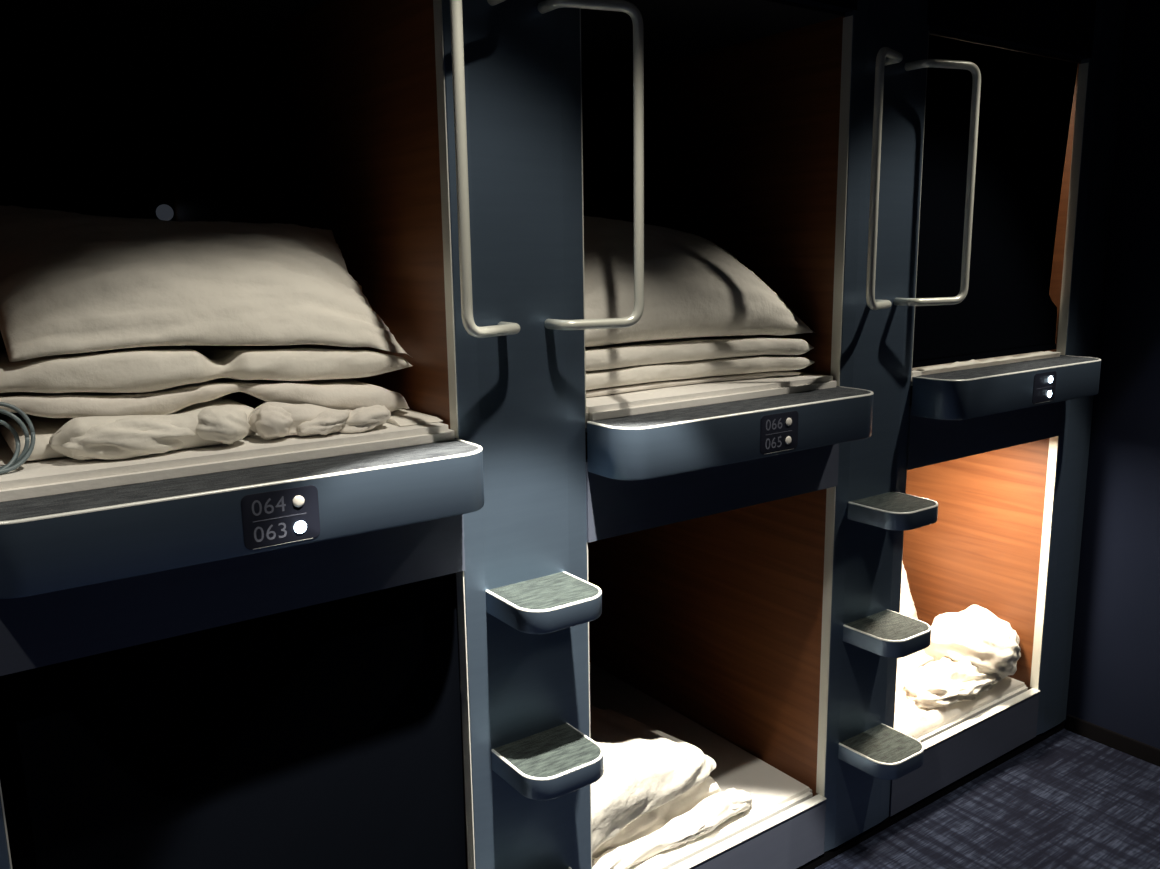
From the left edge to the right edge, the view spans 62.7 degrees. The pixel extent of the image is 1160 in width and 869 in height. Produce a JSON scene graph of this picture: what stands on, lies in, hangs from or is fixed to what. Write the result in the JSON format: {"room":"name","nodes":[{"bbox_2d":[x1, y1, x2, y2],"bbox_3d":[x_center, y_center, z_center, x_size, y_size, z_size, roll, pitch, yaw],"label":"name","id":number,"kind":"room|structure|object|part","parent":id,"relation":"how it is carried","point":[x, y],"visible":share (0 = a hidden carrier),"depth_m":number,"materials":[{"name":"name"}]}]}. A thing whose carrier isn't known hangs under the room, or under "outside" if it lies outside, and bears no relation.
{"room":"dormitory","nodes":[
{"label":"dormitory","id":0,"kind":"room"},
{"bbox_2d":[0,796,10,868],"bbox_3d":[-0.985,-0.049,1.214,0.289,2.915,0.030,-8,13,-35],"label":"pillar","id":1,"kind":"structure","parent":0,"point":[4,855],"depth_m":1.41,"materials":[{"name":"metal"}]},
{"bbox_2d":[0,392,454,501],"bbox_3d":[-1.113,-0.087,2.332,0.772,0.054,1.977,-8,13,-35],"label":"mattress","id":2,"kind":"object","parent":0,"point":[51,476],"visible":0.27,"depth_m":1.52,"materials":[{"name":"white fabric"}]},
{"bbox_2d":[0,402,35,473],"bbox_3d":[-0.858,0.005,1.399,0.103,0.102,0.064,-8,13,-35],"label":"coiled cable","id":3,"kind":"object","parent":2,"relation":"on","point":[15,462],"visible":1,"depth_m":1.42,"materials":[{"name":"grey plastic"}]},
{"bbox_2d":[0,396,255,460],"bbox_3d":[-0.750,-0.019,1.614,0.380,0.068,0.331,-8,13,-35],"label":"sheet","id":4,"kind":"object","parent":2,"relation":"on","point":[221,420],"visible":0.92,"depth_m":1.50,"materials":[{"name":"white fabric"}]},
{"bbox_2d":[0,378,408,417],"bbox_3d":[-0.699,-0.067,1.730,0.737,0.090,0.329,-8,13,-35],"label":"folded blanket","id":5,"kind":"object","parent":2,"relation":"on","point":[339,394],"visible":0.7,"depth_m":1.61,"materials":[{"name":"fabric"}]},
{"bbox_2d":[0,344,412,392],"bbox_3d":[-0.710,-0.135,1.746,0.753,0.078,0.350,-8,13,-35],"label":"duvet","id":6,"kind":"object","parent":5,"relation":"on","point":[150,368],"visible":0.87,"depth_m":1.58,"materials":[{"name":"white fabric"}]},
{"bbox_2d":[0,205,412,361],"bbox_3d":[-0.714,-0.265,1.706,0.746,0.287,0.313,-8,13,-35],"label":"pillow","id":7,"kind":"object","parent":6,"relation":"on","point":[71,283],"visible":1,"depth_m":1.61,"materials":[{"name":"white fabric"}]},
{"bbox_2d":[248,402,390,439],"bbox_3d":[-0.448,-0.033,1.677,0.252,0.061,0.083,-8,13,-35],"label":"towel","id":8,"kind":"object","parent":2,"relation":"on","point":[270,420],"visible":1,"depth_m":1.64,"materials":[{"name":"fabric"}]},
{"bbox_2d":[386,408,442,426],"bbox_3d":[-0.365,-0.042,1.863,0.087,0.009,0.250,-8,13,-35],"label":"sheet","id":9,"kind":"object","parent":2,"relation":"on","point":[401,417],"visible":0.53,"depth_m":1.79,"materials":[{"name":"white fabric"}]},
{"bbox_2d":[442,0,643,868],"bbox_3d":[-0.057,-0.167,1.763,0.394,2.915,0.191,-8,13,-35],"label":"pillar","id":10,"kind":"structure","parent":0,"point":[512,67],"depth_m":1.81,"materials":[{"name":"metal"}]},
{"bbox_3d":[-0.153,-0.466,1.640,0.059,0.591,0.178,3,11,17],"label":"handle","id":11,"kind":"part","parent":10,"relation":"part of","materials":[{"name":"silver metal"}]},
{"bbox_3d":[0.024,-0.491,1.761,0.194,0.591,0.061,-1,11,-2],"label":"handle","id":12,"kind":"part","parent":10,"relation":"part of","materials":[{"name":"silver metal"}]},
{"bbox_2d":[585,371,836,431],"bbox_3d":[-0.242,-0.214,2.939,0.772,0.054,1.977,-8,13,-35],"label":"mattress","id":13,"kind":"object","parent":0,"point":[706,393],"visible":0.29,"depth_m":2.14,"materials":[{"name":"white fabric"}]},
{"bbox_2d":[586,371,800,396],"bbox_3d":[0.166,-0.138,2.317,0.700,0.013,0.360,-8,13,-35],"label":"sheet","id":14,"kind":"object","parent":13,"relation":"on","point":[669,383],"visible":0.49,"depth_m":2.21,"materials":[{"name":"fabric"}]},
{"bbox_2d":[586,355,814,389],"bbox_3d":[0.186,-0.167,2.321,0.745,0.042,0.379,-8,13,-35],"label":"folded blanket","id":15,"kind":"object","parent":14,"relation":"on","point":[596,379],"visible":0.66,"depth_m":2.22,"materials":[{"name":"white fabric"}]},
{"bbox_2d":[585,335,813,370],"bbox_3d":[0.187,-0.209,2.316,0.750,0.051,0.376,-8,13,-35],"label":"duvet","id":16,"kind":"object","parent":15,"relation":"on","point":[604,357],"visible":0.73,"depth_m":2.21,"materials":[{"name":"white fabric"}]},
{"bbox_2d":[583,215,814,346],"bbox_3d":[0.194,-0.384,2.273,0.782,0.317,0.300,-7,12,-29],"label":"pillow","id":17,"kind":"object","parent":16,"relation":"on","point":[694,287],"visible":0.75,"depth_m":2.16,"materials":[{"name":"white fabric"}]},
{"bbox_2d":[824,0,980,851],"bbox_3d":[0.814,-0.294,2.370,0.394,2.915,0.191,-8,13,-35],"label":"pillar","id":18,"kind":"structure","parent":0,"point":[889,63],"depth_m":2.43,"materials":[{"name":"metal"}]},
{"bbox_3d":[0.718,-0.593,2.246,0.059,0.591,0.178,3,11,17],"label":"handle","id":19,"kind":"part","parent":18,"relation":"part of","materials":[{"name":"silver metal"}]},
{"bbox_3d":[0.895,-0.619,2.367,0.194,0.591,0.061,-1,11,-2],"label":"handle","id":20,"kind":"part","parent":18,"relation":"part of","materials":[{"name":"silver metal"}]},
{"bbox_2d":[784,0,1128,64],"bbox_3d":[-0.116,-1.247,1.643,4.339,0.748,0.046,-8,13,-35],"label":"ceiling","id":21,"kind":"structure","parent":0,"point":[1065,28],"depth_m":2.59,"materials":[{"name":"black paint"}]},
{"bbox_2d":[911,351,1059,385],"bbox_3d":[0.629,-0.333,3.547,0.772,0.036,1.977,-8,13,-35],"label":"mattress","id":22,"kind":"object","parent":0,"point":[915,372],"visible":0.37,"depth_m":2.74,"materials":[{"name":"white fabric"}]},
{"bbox_2d":[917,351,1060,370],"bbox_3d":[1.207,-0.221,2.775,0.700,0.013,0.026,-8,13,-35],"label":"sheet hem","id":23,"kind":"object","parent":22,"relation":"on","point":[971,362],"visible":1,"depth_m":2.71,"materials":[{"name":"white fabric"}]},
{"bbox_2d":[815,727,1159,868],"bbox_3d":[-0.774,1.478,1.309,6.639,0.060,4.900,-8,13,-35],"label":"floor","id":24,"kind":"structure","parent":0,"point":[1070,800],"depth_m":2.79,"materials":[{"name":"carpet"}]},
{"bbox_2d":[0,514,474,868],"bbox_3d":[-1.117,0.584,2.479,0.804,1.203,2.034,-8,13,-35],"label":"capsule","id":25,"kind":"object","parent":24,"relation":"on","point":[305,706],"visible":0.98,"depth_m":1.63,"materials":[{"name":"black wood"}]},
{"bbox_3d":[-0.857,0.775,1.460,0.002,0.865,0.028,-8,13,-35],"label":"jamb trim","id":26,"kind":"part","parent":25,"relation":"part of","materials":[{"name":"white"}]},
{"bbox_2d":[0,0,458,437],"bbox_3d":[-1.135,-0.505,2.276,0.804,0.925,2.026,-8,13,-35],"label":"capsule","id":27,"kind":"object","parent":25,"relation":"on","point":[322,114],"depth_m":2.24,"materials":[{"name":"orange wood"}]},
{"bbox_3d":[-1.150,-0.955,2.202,0.804,0.012,1.998,-8,13,-35],"label":"roof panel","id":28,"kind":"part","parent":27,"relation":"part of","materials":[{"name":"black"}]},
{"bbox_3d":[-1.422,-0.760,3.261,0.056,0.056,0.014,-8,13,-35],"label":"wall dial","id":29,"kind":"part","parent":27,"relation":"part of","materials":[{"name":"grey plastic"}]},
{"bbox_3d":[-0.240,-0.421,1.693,0.002,0.867,0.028,-8,13,-35],"label":"jamb trim","id":30,"kind":"part","parent":27,"relation":"part of","materials":[{"name":"white"}]},
{"bbox_3d":[-0.545,0.220,1.581,0.780,0.169,0.029,-8,13,-35],"label":"head panel","id":31,"kind":"part","parent":25,"relation":"part of","materials":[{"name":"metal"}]},
{"bbox_2d":[0,439,483,598],"bbox_3d":[-0.500,0.116,1.494,0.780,0.106,0.134,-8,13,-35],"label":"ledge","id":32,"kind":"object","parent":25,"relation":"attached to","point":[50,543],"visible":1,"depth_m":1.41,"materials":[{"name":"metal"}]},
{"bbox_3d":[-0.454,0.126,1.450,0.117,0.085,0.002,-8,13,-35],"label":"number panel","id":33,"kind":"part","parent":32,"relation":"part of","materials":[{"name":"black plastic"}]},
{"bbox_2d":[293,495,304,506],"bbox_3d":[-0.431,0.103,1.459,0.018,0.018,0.003,-8,13,-35],"label":"indicator light","id":34,"kind":"object","parent":32,"relation":"on","point":[298,500],"depth_m":1.46,"materials":[{"name":"white plastic"}]},
{"bbox_2d":[294,521,306,532],"bbox_3d":[-0.431,0.143,1.467,0.020,0.020,0.003,-8,13,-35],"label":"indicator light","id":35,"kind":"object","parent":32,"relation":"attached to","point":[299,526],"depth_m":1.47,"materials":[{"name":"white plastic"}]},
{"bbox_3d":[-0.224,0.683,1.902,0.002,0.865,0.028,-8,13,-35],"label":"jamb trim","id":36,"kind":"part","parent":25,"relation":"part of","materials":[{"name":"white plastic"}]},
{"bbox_2d":[585,438,838,868],"bbox_3d":[-0.246,0.457,3.085,0.804,1.203,2.034,-8,13,-35],"label":"capsule","id":37,"kind":"object","parent":24,"relation":"on","point":[715,583],"visible":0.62,"depth_m":2.67,"materials":[{"name":"orange wood"}]},
{"bbox_3d":[0.014,0.648,2.067,0.002,0.865,0.028,-8,13,-35],"label":"jamb trim","id":38,"kind":"part","parent":37,"relation":"part of","materials":[{"name":"white plastic"}]},
{"bbox_2d":[589,662,812,868],"bbox_3d":[-0.235,0.891,3.161,0.772,0.043,1.946,-8,13,-35],"label":"mattress","id":39,"kind":"object","parent":37,"relation":"on","point":[772,791],"visible":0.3,"depth_m":2.70,"materials":[{"name":"white fabric"}]},
{"bbox_2d":[590,705,720,860],"bbox_3d":[0.082,0.840,2.463,0.504,0.308,0.461,-8,13,-35],"label":"duvet","id":40,"kind":"object","parent":39,"relation":"on","point":[651,777],"visible":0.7,"depth_m":2.29,"materials":[{"name":"white fabric"}]},
{"bbox_2d":[592,788,751,868],"bbox_3d":[0.228,0.980,2.344,0.572,0.077,0.076,-8,13,-35],"label":"sheet","id":41,"kind":"object","parent":39,"relation":"on","point":[712,811],"visible":1,"depth_m":2.35,"materials":[{"name":"fabric"}]},
{"bbox_3d":[0.326,0.092,2.187,0.780,0.169,0.029,-8,13,-35],"label":"head panel","id":42,"kind":"part","parent":37,"relation":"part of","materials":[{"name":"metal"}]},
{"bbox_2d":[580,0,852,438],"bbox_3d":[-0.265,-0.632,2.882,0.804,0.925,2.026,-8,13,-35],"label":"capsule","id":43,"kind":"object","parent":37,"relation":"on","point":[747,102],"visible":0.26,"depth_m":2.48,"materials":[{"name":"orange wood"}]},
{"bbox_3d":[-0.003,-0.455,1.858,0.002,0.867,0.028,-8,13,-35],"label":"jamb trim","id":44,"kind":"part","parent":43,"relation":"part of","materials":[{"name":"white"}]},
{"bbox_3d":[-0.279,-1.083,2.808,0.804,0.012,1.998,-8,13,-35],"label":"roof panel","id":45,"kind":"part","parent":43,"relation":"part of","materials":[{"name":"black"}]},
{"bbox_3d":[0.631,-0.548,2.299,0.002,0.867,0.028,-8,13,-35],"label":"jamb trim","id":46,"kind":"part","parent":43,"relation":"part of","materials":[{"name":"white"}]},
{"bbox_2d":[587,386,873,479],"bbox_3d":[0.371,-0.011,2.100,0.780,0.106,0.134,-8,13,-35],"label":"ledge","id":47,"kind":"object","parent":37,"relation":"attached to","point":[651,445],"visible":1,"depth_m":1.99,"materials":[{"name":"metal"}]},
{"bbox_3d":[0.434,-0.004,2.068,0.117,0.085,0.002,-8,13,-35],"label":"number panel","id":48,"kind":"part","parent":47,"relation":"part of","materials":[{"name":"black plastic"}]},
{"bbox_2d":[785,436,791,443],"bbox_3d":[0.457,0.013,2.085,0.018,0.018,0.003,-8,13,-35],"label":"indicator light","id":49,"kind":"object","parent":47,"relation":"attached to","point":[788,439],"depth_m":2.08,"materials":[{"name":"white plastic"}]},
{"bbox_2d":[786,418,791,425],"bbox_3d":[0.457,-0.027,2.078,0.018,0.018,0.003,-8,13,-35],"label":"indicator light","id":50,"kind":"object","parent":47,"relation":"on","point":[788,420],"depth_m":2.08,"materials":[{"name":"white plastic"}]},
{"bbox_3d":[0.341,1.111,2.380,0.780,0.163,0.029,-8,13,-35],"label":"plinth panel","id":51,"kind":"part","parent":37,"relation":"part of","materials":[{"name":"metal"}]},
{"bbox_3d":[0.341,1.030,2.362,0.780,0.004,0.028,-8,13,-35],"label":"sill","id":52,"kind":"part","parent":37,"relation":"part of","materials":[{"name":"white"}]},
{"bbox_3d":[0.647,0.555,2.508,0.002,0.865,0.028,-8,13,-35],"label":"jamb trim","id":53,"kind":"part","parent":37,"relation":"part of","materials":[{"name":"white plastic"}]},
{"bbox_2d":[889,401,1062,816],"bbox_3d":[0.625,0.329,3.692,0.804,1.203,2.034,-8,13,-35],"label":"capsule","id":54,"kind":"object","parent":24,"relation":"on","point":[991,478],"visible":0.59,"depth_m":3.17,"materials":[{"name":"orange wood"}]},
{"bbox_3d":[0.885,0.520,2.674,0.002,0.865,0.028,-8,13,-35],"label":"jamb trim","id":55,"kind":"part","parent":54,"relation":"part of","materials":[{"name":"white plastic"}]},
{"bbox_2d":[896,649,1027,742],"bbox_3d":[0.636,0.764,3.767,0.772,0.043,1.946,-8,13,-35],"label":"mattress","id":56,"kind":"object","parent":54,"relation":"on","point":[906,665],"visible":0.19,"depth_m":3.13,"materials":[{"name":"white fabric"}]},
{"bbox_2d":[900,560,917,619],"bbox_3d":[0.950,0.579,3.294,0.675,0.400,0.196,-8,13,-35],"label":"pillow","id":57,"kind":"object","parent":56,"relation":"on","point":[907,607],"visible":0.09,"depth_m":3.37,"materials":[{"name":"white fabric"}]},
{"bbox_2d":[894,674,1022,736],"bbox_3d":[1.112,0.826,3.082,0.740,0.075,0.255,-8,13,-35],"label":"sheet","id":58,"kind":"object","parent":56,"relation":"on","point":[912,720],"visible":0.27,"depth_m":2.96,"materials":[{"name":"fabric"}]},
{"bbox_2d":[901,605,1020,707],"bbox_3d":[1.228,0.696,3.127,0.526,0.233,0.312,-8,13,-35],"label":"duvet","id":59,"kind":"object","parent":58,"relation":"on","point":[972,649],"visible":0.98,"depth_m":3.06,"materials":[{"name":"white fabric"}]},
{"bbox_3d":[1.212,0.983,2.987,0.780,0.163,0.029,-8,13,-35],"label":"plinth panel","id":60,"kind":"part","parent":54,"relation":"part of","materials":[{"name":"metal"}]},
{"bbox_3d":[1.212,0.902,2.969,0.780,0.004,0.028,-8,13,-35],"label":"sill","id":61,"kind":"part","parent":54,"relation":"part of","materials":[{"name":"white plastic"}]},
{"bbox_3d":[1.197,-0.035,2.794,0.780,0.169,0.029,-8,13,-35],"label":"head panel","id":62,"kind":"part","parent":54,"relation":"part of","materials":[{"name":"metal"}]},
{"bbox_2d":[911,30,1088,389],"bbox_3d":[0.607,-0.760,3.489,0.804,0.925,2.026,-8,13,-35],"label":"capsule","id":63,"kind":"object","parent":54,"relation":"on","point":[1032,106],"visible":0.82,"depth_m":2.71,"materials":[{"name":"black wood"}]},
{"bbox_3d":[0.869,-0.583,2.465,0.002,0.867,0.028,-8,13,-35],"label":"jamb trim","id":64,"kind":"part","parent":63,"relation":"part of","materials":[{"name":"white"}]},
{"bbox_3d":[0.592,-1.210,3.415,0.804,0.012,1.998,-8,13,-35],"label":"roof panel","id":65,"kind":"part","parent":63,"relation":"part of","materials":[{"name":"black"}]},
{"bbox_3d":[1.502,-0.676,2.906,0.002,0.867,0.028,-8,13,-35],"label":"jamb trim","id":66,"kind":"part","parent":63,"relation":"part of","materials":[{"name":"white"}]},
{"bbox_2d":[911,355,1100,419],"bbox_3d":[1.242,-0.139,2.707,0.780,0.106,0.134,-8,13,-35],"label":"ledge","id":67,"kind":"object","parent":54,"relation":"attached to","point":[964,394],"visible":1,"depth_m":2.58,"materials":[{"name":"metal"}]},
{"bbox_3d":[1.306,-0.132,2.676,0.117,0.085,0.002,-8,13,-35],"label":"number panel","id":68,"kind":"part","parent":67,"relation":"part of","materials":[{"name":"black plastic"}]},
{"bbox_3d":[1.518,0.427,3.115,0.002,0.865,0.028,-8,13,-35],"label":"jamb trim","id":69,"kind":"part","parent":54,"relation":"part of","materials":[{"name":"white plastic"}]},
{"bbox_2d":[910,0,1159,748],"bbox_3d":[1.868,-0.391,2.885,0.100,2.950,4.900,-8,13,-35],"label":"wall","id":70,"kind":"structure","parent":0,"point":[1114,677],"depth_m":3.05,"materials":[{"name":"blue paint"}]},
{"bbox_2d":[797,720,1064,868],"bbox_3d":[-0.076,1.270,2.103,4.327,0.034,0.016,-8,13,-35],"label":"baseboard","id":71,"kind":"structure","parent":70,"relation":"attached to","point":[828,855],"depth_m":2.88,"materials":[{"name":"black plastic"}]},
{"bbox_2d":[1066,715,1159,766],"bbox_3d":[2.482,1.196,2.239,0.012,0.055,2.698,-8,13,-35],"label":"baseboard","id":72,"kind":"structure","parent":70,"relation":"attached to","point":[1143,751],"depth_m":3.19,"materials":[{"name":"black"}]},
{"bbox_2d":[1036,0,1126,734],"bbox_3d":[1.591,-0.427,3.008,0.200,2.915,0.030,-8,13,-35],"label":"pillar","id":73,"kind":"structure","parent":0,"point":[1105,67],"depth_m":3.02,"materials":[{"name":"metal"}]}
]}

